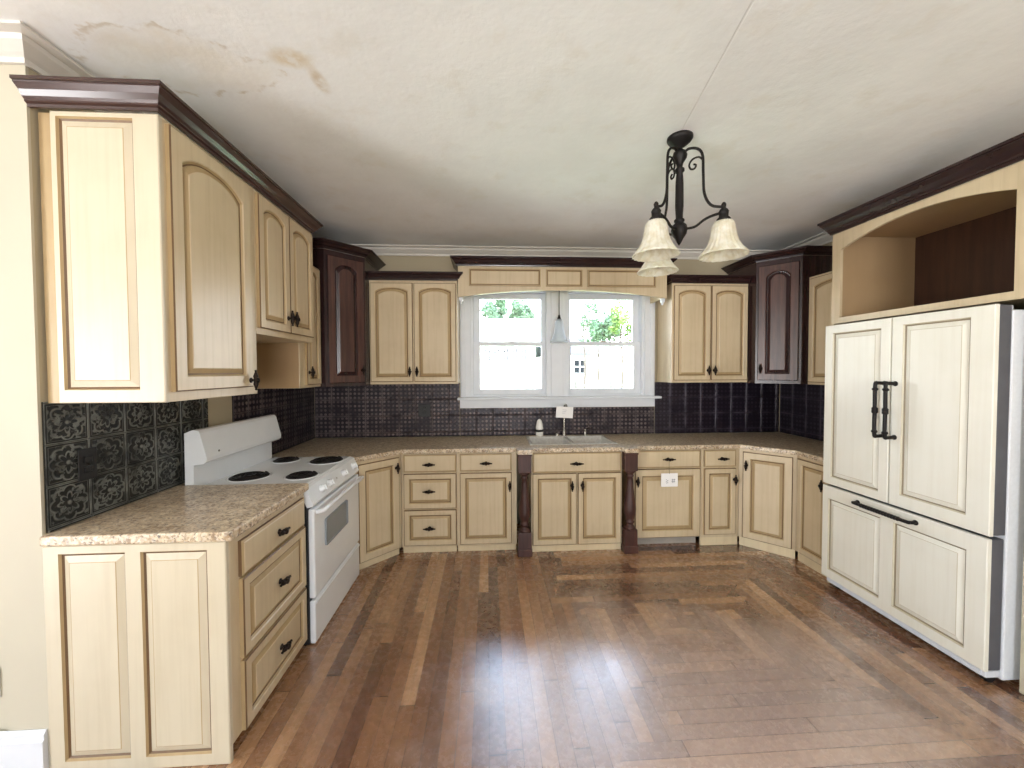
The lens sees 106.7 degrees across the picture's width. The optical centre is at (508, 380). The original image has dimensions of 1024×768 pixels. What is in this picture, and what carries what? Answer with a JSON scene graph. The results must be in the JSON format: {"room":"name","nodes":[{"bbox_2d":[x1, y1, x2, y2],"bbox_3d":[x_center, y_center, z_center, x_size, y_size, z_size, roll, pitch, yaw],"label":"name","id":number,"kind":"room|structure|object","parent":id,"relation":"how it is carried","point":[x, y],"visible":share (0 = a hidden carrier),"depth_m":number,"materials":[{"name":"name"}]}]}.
{"room":"kitchen","nodes":[
{"label":"kitchen","id":0,"kind":"room"},
{"bbox_2d":[0,534,7,730],"bbox_3d":[-3.316,0.151,1.459,2.740,2.800,0.145,0,2,-3],"label":"wall","id":1,"kind":"structure","parent":0,"point":[3,699],"depth_m":1.49,"materials":[{"name":"beige paint"}]},
{"bbox_2d":[0,729,48,767],"bbox_3d":[-3.214,1.460,1.406,2.824,0.183,0.018,0,2,-3],"label":"baseboard","id":2,"kind":"structure","parent":1,"relation":"attached to","point":[18,748],"depth_m":1.47,"materials":[{"name":"white paint"}]},
{"bbox_2d":[0,64,50,767],"bbox_3d":[-1.879,0.145,1.462,0.150,2.800,0.010,0,2,-3],"label":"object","id":3,"kind":"structure","parent":1,"relation":"attached to","point":[22,517],"depth_m":1.46,"materials":[{"name":"beige paint"}]},
{"bbox_2d":[28,67,314,534],"bbox_3d":[-1.943,0.113,2.697,0.140,2.800,2.465,0,2,-3],"label":"wall","id":4,"kind":"structure","parent":0,"point":[219,408],"depth_m":1.47,"materials":[{"name":"paint"}]},
{"bbox_2d":[41,398,207,532],"bbox_3d":[-1.822,0.327,1.911,0.011,0.511,0.868,0,2,-3],"label":"backsplash","id":5,"kind":"structure","parent":4,"relation":"attached to","point":[140,446],"depth_m":1.74,"materials":[{"name":"black tile"}]},
{"bbox_2d":[77,447,96,481],"bbox_3d":[-1.800,0.355,1.632,0.009,0.135,0.076,0,2,-3],"label":"outlet cover","id":6,"kind":"object","parent":5,"relation":"attached to","point":[87,457],"visible":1,"depth_m":1.62,"materials":[{"name":"brown plastic"}]},
{"bbox_2d":[84,455,92,472],"bbox_3d":[-1.798,0.355,1.632,0.004,0.070,0.034,0,2,-3],"label":"receptacle","id":7,"kind":"object","parent":6,"relation":"attached to","point":[88,459],"depth_m":1.63,"materials":[{"name":"black plastic"}]},
{"bbox_2d":[38,111,259,402],"bbox_3d":[-1.556,-0.479,1.770,0.511,1.115,0.603,0,2,-3],"label":"upper cabinet","id":8,"kind":"object","parent":4,"relation":"attached to","point":[148,238],"visible":1,"depth_m":1.48,"materials":[{"name":"beige paint"}]},
{"bbox_2d":[9,74,322,232],"bbox_3d":[-1.583,-1.086,2.091,0.517,0.078,1.404,0,2,-3],"label":"crown molding","id":9,"kind":"structure","parent":8,"relation":"on","point":[38,91],"depth_m":1.44,"materials":[{"name":"brown wood"}]},
{"bbox_2d":[232,387,314,454],"bbox_3d":[-1.893,0.311,3.176,0.011,0.546,1.205,0,2,-3],"label":"backsplash","id":10,"kind":"structure","parent":4,"relation":"attached to","point":[293,408],"depth_m":3.22,"materials":[{"name":"black tile"}]},
{"bbox_2d":[253,189,313,342],"bbox_3d":[-1.592,-0.660,2.404,0.510,0.787,0.672,0,2,-3],"label":"upper cabinet","id":11,"kind":"object","parent":4,"relation":"attached to","point":[283,248],"visible":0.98,"depth_m":2.33,"materials":[{"name":"beige paint"}]},
{"bbox_2d":[256,266,320,388],"bbox_3d":[-1.670,-0.424,2.919,0.415,0.950,0.352,0,2,-3],"label":"upper cabinet","id":12,"kind":"object","parent":4,"relation":"attached to","point":[279,365],"visible":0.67,"depth_m":2.76,"materials":[{"name":"beige paint"}]},
{"bbox_2d":[313,248,377,386],"bbox_3d":[-1.578,-0.521,3.439,0.657,1.125,0.668,0,2,-3],"label":"upper cabinet","id":13,"kind":"object","parent":4,"relation":"attached to","point":[344,280],"visible":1,"depth_m":3.21,"materials":[{"name":"brown wood"}]},
{"bbox_2d":[312,238,385,269],"bbox_3d":[-1.454,-1.111,3.303,0.368,0.058,1.035,1,2,41],"label":"crown molding","id":14,"kind":"structure","parent":13,"relation":"attached to","point":[368,254],"depth_m":3.21,"materials":[{"name":"brown wood"}]},
{"bbox_2d":[0,20,1022,259],"bbox_3d":[-0.748,-1.191,0.267,7.649,0.074,7.079,0,2,-3],"label":"trim","id":15,"kind":"structure","parent":4,"relation":"attached to","point":[19,44],"depth_m":3.53,"materials":[{"name":"white paint"}]},
{"bbox_2d":[0,0,1023,249],"bbox_3d":[-0.702,-1.291,0.343,7.850,0.120,7.230,0,2,-3],"label":"ceiling","id":16,"kind":"structure","parent":0,"point":[521,123],"depth_m":1.71,"materials":[{"name":"paint"}]},
{"bbox_2d":[632,130,749,276],"bbox_3d":[0.944,-0.955,1.997,0.544,0.650,0.579,0,2,22],"label":"chandelier","id":17,"kind":"object","parent":16,"relation":"hanging from","point":[656,250],"visible":1,"depth_m":1.95,"materials":[{"name":"black metal"}]},
{"bbox_2d":[314,255,779,523],"bbox_3d":[0.469,0.069,3.991,4.820,2.800,0.150,0,2,-3],"label":"wall","id":18,"kind":"structure","parent":0,"point":[393,263],"depth_m":3.91,"materials":[{"name":"paint"}]},
{"bbox_2d":[314,383,459,437],"bbox_3d":[-1.210,0.292,3.821,1.430,0.546,0.011,0,2,-3],"label":"backsplash","id":19,"kind":"structure","parent":18,"relation":"attached to","point":[377,410],"depth_m":3.82,"materials":[{"name":"black tile"}]},
{"bbox_2d":[418,404,430,416],"bbox_3d":[-0.848,0.299,3.836,0.122,0.125,0.009,0,2,-3],"label":"outlet cover","id":20,"kind":"object","parent":19,"relation":"attached to","point":[424,410],"visible":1,"depth_m":3.83,"materials":[{"name":"brown plastic"}]},
{"bbox_2d":[369,280,459,383],"bbox_3d":[-0.877,-0.447,3.623,0.797,0.948,0.383,0,2,-3],"label":"upper cabinet","id":21,"kind":"object","parent":18,"relation":"attached to","point":[415,325],"visible":0.98,"depth_m":3.48,"materials":[{"name":"beige paint"}]},
{"bbox_2d":[367,271,462,281],"bbox_3d":[-0.851,-0.957,3.616,0.851,0.068,0.376,0,2,-3],"label":"crown molding","id":22,"kind":"structure","parent":18,"relation":"attached to","point":[372,275],"depth_m":3.45,"materials":[{"name":"brown wood"}]},
{"bbox_2d":[471,292,545,396],"bbox_3d":[0.021,-0.393,3.946,0.823,1.106,0.145,0,2,-3],"label":"window","id":23,"kind":"structure","parent":18,"relation":"in","point":[476,344],"depth_m":3.93,"materials":[{"name":"white paint"}]},
{"bbox_2d":[460,407,653,435],"bbox_3d":[0.512,0.414,3.921,2.010,0.282,0.011,0,2,-3],"label":"backsplash","id":24,"kind":"structure","parent":18,"relation":"attached to","point":[602,420],"depth_m":3.92,"materials":[{"name":"black tile"}]},
{"bbox_2d":[460,291,654,396],"bbox_3d":[0.512,-0.429,3.887,2.040,1.178,0.036,0,2,-3],"label":"trim","id":25,"kind":"structure","parent":18,"relation":"attached to","point":[556,331],"depth_m":3.87,"materials":[{"name":"white paint"}]},
{"bbox_2d":[457,396,661,407],"bbox_3d":[0.528,0.216,3.885,2.085,0.111,0.074,0,2,-3],"label":"trim","id":26,"kind":"structure","parent":18,"relation":"attached to","point":[571,401],"depth_m":3.89,"materials":[{"name":"white paint"}]},
{"bbox_2d":[458,266,666,304],"bbox_3d":[0.506,-0.887,3.697,1.960,0.343,0.334,0,2,-3],"label":"window valance","id":27,"kind":"object","parent":18,"relation":"attached to","point":[474,280],"visible":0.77,"depth_m":3.54,"materials":[{"name":"beige paint"}]},
{"bbox_2d":[557,291,560,320],"bbox_3d":[0.495,-0.708,3.736,0.180,0.662,0.180,0,2,-3],"label":"pendant lamp","id":28,"kind":"object","parent":27,"relation":"hanging from","point":[559,317],"visible":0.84,"depth_m":3.73,"materials":[{"name":"black metal"}]},
{"bbox_2d":[450,255,676,271],"bbox_3d":[0.506,-1.097,3.674,2.092,0.076,0.406,0,2,-3],"label":"crown molding","id":29,"kind":"structure","parent":18,"relation":"attached to","point":[457,260],"depth_m":3.49,"materials":[{"name":"brown wood"}]},
{"bbox_2d":[568,292,644,395],"bbox_3d":[0.975,-0.398,3.999,0.858,1.106,0.145,0,2,-3],"label":"window","id":30,"kind":"structure","parent":18,"relation":"in","point":[637,326],"depth_m":3.98,"materials":[{"name":"white paint"}]},
{"bbox_2d":[657,283,747,382],"bbox_3d":[1.923,-0.461,3.779,0.750,0.945,0.383,0,2,-3],"label":"upper cabinet","id":31,"kind":"object","parent":18,"relation":"attached to","point":[702,329],"visible":0.99,"depth_m":3.64,"materials":[{"name":"beige paint"}]},
{"bbox_2d":[667,274,751,284],"bbox_3d":[1.892,-0.968,3.770,0.805,0.066,0.376,0,2,-3],"label":"crown molding","id":32,"kind":"structure","parent":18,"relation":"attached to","point":[672,278],"depth_m":3.61,"materials":[{"name":"brown wood"}]},
{"bbox_2d":[654,382,778,433],"bbox_3d":[2.196,0.278,4.012,1.350,0.536,0.011,0,2,-3],"label":"backsplash","id":33,"kind":"structure","parent":18,"relation":"attached to","point":[701,407],"depth_m":4.01,"materials":[{"name":"black tile"}]},
{"bbox_2d":[165,524,1023,767],"bbox_3d":[-0.691,1.628,0.419,7.850,0.120,7.230,0,2,-3],"label":"floor","id":34,"kind":"structure","parent":0,"point":[671,655],"depth_m":1.97,"materials":[{"name":"brown wood"}]},
{"bbox_2d":[42,493,306,767],"bbox_3d":[-1.443,1.080,1.822,0.746,0.906,0.643,0,2,-3],"label":"base cabinet","id":35,"kind":"object","parent":34,"relation":"on","point":[159,655],"visible":0.98,"depth_m":1.51,"materials":[{"name":"beige paint"}]},
{"bbox_2d":[39,483,308,546],"bbox_3d":[-1.462,0.606,1.805,0.709,0.040,0.659,0,2,-3],"label":"countertop","id":36,"kind":"structure","parent":35,"relation":"on","point":[189,513],"depth_m":1.65,"materials":[{"name":"beige stone"}]},
{"bbox_2d":[184,414,363,644],"bbox_3d":[-1.448,0.889,2.539,0.755,1.253,0.772,0,2,-3],"label":"electric stove","id":37,"kind":"object","parent":34,"relation":"on","point":[238,452],"visible":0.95,"depth_m":2.40,"materials":[{"name":"white metal"}]},
{"bbox_2d":[207,456,350,484],"bbox_3d":[-1.478,0.605,2.530,0.584,0.034,0.772,0,2,-3],"label":"cooktop","id":38,"kind":"object","parent":37,"relation":"in","point":[265,470],"depth_m":2.48,"materials":[{"name":"white metal"}]},
{"bbox_2d":[356,454,401,569],"bbox_3d":[-1.405,1.055,3.382,0.981,0.873,0.883,0,2,-3],"label":"base cabinet","id":39,"kind":"object","parent":34,"relation":"on","point":[380,490],"visible":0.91,"depth_m":3.10,"materials":[{"name":"beige paint"}]},
{"bbox_2d":[401,453,456,552],"bbox_3d":[-0.697,1.049,3.535,0.468,0.873,0.650,0,2,-3],"label":"base cabinet","id":40,"kind":"object","parent":34,"relation":"on","point":[429,481],"visible":0.96,"depth_m":3.26,"materials":[{"name":"beige paint"}]},
{"bbox_2d":[457,452,516,550],"bbox_3d":[-0.202,1.046,3.563,0.518,0.873,0.650,0,2,-3],"label":"base cabinet","id":41,"kind":"object","parent":34,"relation":"on","point":[486,482],"visible":0.96,"depth_m":3.29,"materials":[{"name":"beige paint"}]},
{"bbox_2d":[517,454,531,556],"bbox_3d":[0.136,1.053,3.250,0.124,0.873,0.102,0,2,-3],"label":"pilaster","id":42,"kind":"object","parent":34,"relation":"on","point":[524,548],"visible":0.94,"depth_m":3.22,"materials":[{"name":"brown wood"}]},
{"bbox_2d":[527,451,621,551],"bbox_3d":[0.577,1.042,3.579,0.797,0.873,0.665,0,2,-3],"label":"base cabinet","id":43,"kind":"object","parent":34,"relation":"on","point":[575,498],"visible":0.96,"depth_m":3.29,"materials":[{"name":"beige paint"}]},
{"bbox_2d":[622,452,638,553],"bbox_3d":[1.050,1.048,3.301,0.124,0.873,0.102,0,2,-3],"label":"pilaster","id":44,"kind":"object","parent":34,"relation":"on","point":[630,460],"visible":0.97,"depth_m":3.27,"materials":[{"name":"brown wood"}]},
{"bbox_2d":[622,449,700,543],"bbox_3d":[1.395,1.037,3.644,0.606,0.872,0.635,0,2,-3],"label":"base cabinet","id":45,"kind":"object","parent":34,"relation":"on","point":[664,515],"visible":0.82,"depth_m":3.38,"materials":[{"name":"beige paint"}]},
{"bbox_2d":[661,472,677,486],"bbox_3d":[1.406,0.816,3.335,0.150,0.220,0.008,0,2,-3],"label":"paper tag","id":46,"kind":"object","parent":45,"relation":"hanging from","point":[669,479],"visible":1,"depth_m":3.33,"materials":[{"name":"white paper"}]},
{"bbox_2d":[699,449,738,544],"bbox_3d":[1.876,1.035,3.679,0.352,0.873,0.650,0,2,-3],"label":"base cabinet","id":47,"kind":"object","parent":34,"relation":"on","point":[719,468],"visible":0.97,"depth_m":3.40,"materials":[{"name":"beige paint"}]},
{"bbox_2d":[738,449,797,558],"bbox_3d":[2.475,1.034,3.599,0.848,0.873,0.881,0,2,-3],"label":"base cabinet","id":48,"kind":"object","parent":34,"relation":"on","point":[767,487],"visible":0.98,"depth_m":3.27,"materials":[{"name":"beige paint"}]},
{"bbox_2d":[796,456,827,576],"bbox_3d":[2.625,1.050,3.000,0.605,0.873,0.325,0,2,-3],"label":"base cabinet","id":49,"kind":"object","parent":34,"relation":"on","point":[810,482],"visible":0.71,"depth_m":3.00,"materials":[{"name":"beige paint"}]},
{"bbox_2d":[272,432,823,461],"bbox_3d":[0.510,0.592,3.314,4.802,0.038,1.214,0,2,-3],"label":"countertop","id":50,"kind":"structure","parent":49,"relation":"on","point":[360,449],"depth_m":3.38,"materials":[{"name":"beige stone"}]},
{"bbox_2d":[536,419,542,435],"bbox_3d":[0.309,0.471,3.837,0.078,0.177,0.078,0,2,-3],"label":"soap bottle","id":51,"kind":"object","parent":50,"relation":"on","point":[539,426],"visible":0.92,"depth_m":3.81,"materials":[{"name":"white plastic"}]},
{"bbox_2d":[561,404,567,435],"bbox_3d":[0.562,0.392,3.779,0.054,0.337,0.182,0,2,-3],"label":"faucet","id":52,"kind":"object","parent":50,"relation":"on","point":[564,430],"visible":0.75,"depth_m":3.83,"materials":[{"name":"silver metal"}]},
{"bbox_2d":[556,406,572,417],"bbox_3d":[0.538,0.300,3.687,0.171,0.124,0.025,0,2,-5],"label":"paper tag","id":53,"kind":"object","parent":52,"relation":"hanging from","point":[561,412],"visible":1,"depth_m":3.68,"materials":[{"name":"white paper"}]},
{"bbox_2d":[525,435,617,444],"bbox_3d":[0.573,0.658,3.621,0.790,0.202,0.430,0,2,-3],"label":"sink","id":54,"kind":"object","parent":50,"relation":"in","point":[584,439],"visible":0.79,"depth_m":3.79,"materials":[{"name":"ceramic"}]},
{"bbox_2d":[821,304,1023,682],"bbox_3d":[2.581,0.560,2.329,0.687,1.887,0.924,0,2,-3],"label":"refrigerator","id":55,"kind":"object","parent":34,"relation":"on","point":[923,511],"visible":1,"depth_m":2.09,"materials":[{"name":"beige wood"}]},
{"bbox_2d":[827,160,1023,694],"bbox_3d":[2.676,0.231,2.266,0.588,2.546,1.092,0,2,-3],"label":"enclosure","id":56,"kind":"object","parent":34,"relation":"on","point":[962,246],"visible":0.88,"depth_m":2.47,"materials":[{"name":"beige paint"}]},
{"bbox_2d":[817,133,1023,235],"bbox_3d":[2.640,-1.094,2.261,0.655,0.100,1.155,0,2,-3],"label":"crown molding","id":57,"kind":"structure","parent":56,"relation":"attached to","point":[1006,153],"depth_m":2.10,"materials":[{"name":"brown wood"}]},
{"bbox_2d":[854,299,1023,321],"bbox_3d":[2.674,-0.424,2.280,0.552,0.029,0.915,0,2,-3],"label":"niche shelf","id":58,"kind":"object","parent":56,"relation":"attached to","point":[1018,304],"depth_m":2.31,"materials":[{"name":"beige paint"}]},
{"bbox_2d":[779,242,832,441],"bbox_3d":[3.147,0.148,0.596,0.150,2.800,7.230,0,2,-3],"label":"wall","id":59,"kind":"structure","parent":0,"point":[830,243],"depth_m":3.70,"materials":[{"name":"paint"}]},
{"bbox_2d":[728,255,831,383],"bbox_3d":[2.588,-0.544,3.675,0.597,1.125,0.661,0,2,-3],"label":"upper cabinet","id":60,"kind":"object","parent":59,"relation":"attached to","point":[778,290],"visible":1,"depth_m":3.43,"materials":[{"name":"brown wood"}]},
{"bbox_2d":[721,245,832,273],"bbox_3d":[2.473,-1.133,3.534,0.354,0.058,0.990,-2,2,-44],"label":"crown molding","id":61,"kind":"structure","parent":60,"relation":"attached to","point":[808,249],"depth_m":3.41,"materials":[{"name":"brown wood"}]},
{"bbox_2d":[779,384,824,440],"bbox_3d":[2.908,0.290,3.442,0.011,0.536,1.200,0,2,-3],"label":"backsplash","id":62,"kind":"structure","parent":59,"relation":"attached to","point":[801,405],"depth_m":3.75,"materials":[{"name":"black tile"}]},
{"bbox_2d":[808,271,831,384],"bbox_3d":[2.773,-0.431,3.080,0.295,0.935,0.546,0,2,-3],"label":"upper cabinet","id":63,"kind":"object","parent":59,"relation":"attached to","point":[820,286],"visible":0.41,"depth_m":3.22,"materials":[{"name":"beige paint"}]},
{"label":"outside","id":64,"kind":"structure","parent":0,"visible":0},
{"bbox_2d":[536,382,632,388],"bbox_3d":[0.589,0.857,25.404,64.000,0.200,41.400,0,2,-3],"label":"lawn","id":65,"kind":"structure","parent":64,"point":[595,383],"depth_m":34.57,"materials":[{"name":"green plant"}]},
{"bbox_2d":[480,300,507,318],"bbox_3d":[-1.447,-3.946,36.849,2.758,8.827,3.227,1,2,39],"label":"tree","id":66,"kind":"object","parent":65,"relation":"on","point":[491,310],"visible":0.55,"depth_m":36.37,"materials":[{"name":"green plant"}]},
{"bbox_2d":[480,319,540,388],"bbox_3d":[-1.872,-1.968,28.398,7.450,5.310,9.800,0,2,-3],"label":"house","id":67,"kind":"structure","parent":65,"relation":"on","point":[500,367],"depth_m":24.05,"materials":[{"name":"white"}]},
{"bbox_2d":[507,300,536,323],"bbox_3d":[1.404,-4.908,43.153,3.616,10.397,4.270,0,2,16],"label":"tree","id":68,"kind":"object","parent":65,"relation":"on","point":[518,311],"visible":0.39,"depth_m":41.84,"materials":[{"name":"green plant"}]},
{"bbox_2d":[536,339,597,387],"bbox_3d":[4.184,-1.403,30.756,3.800,4.010,7.800,0,2,-3],"label":"house","id":69,"kind":"structure","parent":65,"relation":"on","point":[577,355],"depth_m":27.34,"materials":[{"name":"white"}]},
{"bbox_2d":[572,300,601,387],"bbox_3d":[3.825,-1.774,18.744,1.532,5.392,1.686,0,2,-3],"label":"tree","id":70,"kind":"object","parent":65,"relation":"on","point":[587,305],"visible":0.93,"depth_m":18.65,"materials":[{"name":"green plant"}]},
{"bbox_2d":[578,304,623,382],"bbox_3d":[10.317,-4.111,42.274,4.588,8.781,5.136,1,2,40],"label":"tree","id":71,"kind":"object","parent":65,"relation":"on","point":[603,333],"visible":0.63,"depth_m":41.38,"materials":[{"name":"green plant"}]},
{"bbox_2d":[573,378,632,387],"bbox_3d":[4.399,0.430,16.326,3.260,1.100,0.165,0,2,-3],"label":"picket fence","id":72,"kind":"object","parent":65,"relation":"on","point":[610,384],"visible":0.26,"depth_m":16.23,"materials":[{"name":"white wood"}]},
{"bbox_2d":[608,300,631,387],"bbox_3d":[5.683,-1.631,19.069,1.492,5.074,1.542,1,2,30],"label":"tree","id":73,"kind":"object","parent":65,"relation":"on","point":[617,319],"visible":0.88,"depth_m":19.09,"materials":[{"name":"green plant"}]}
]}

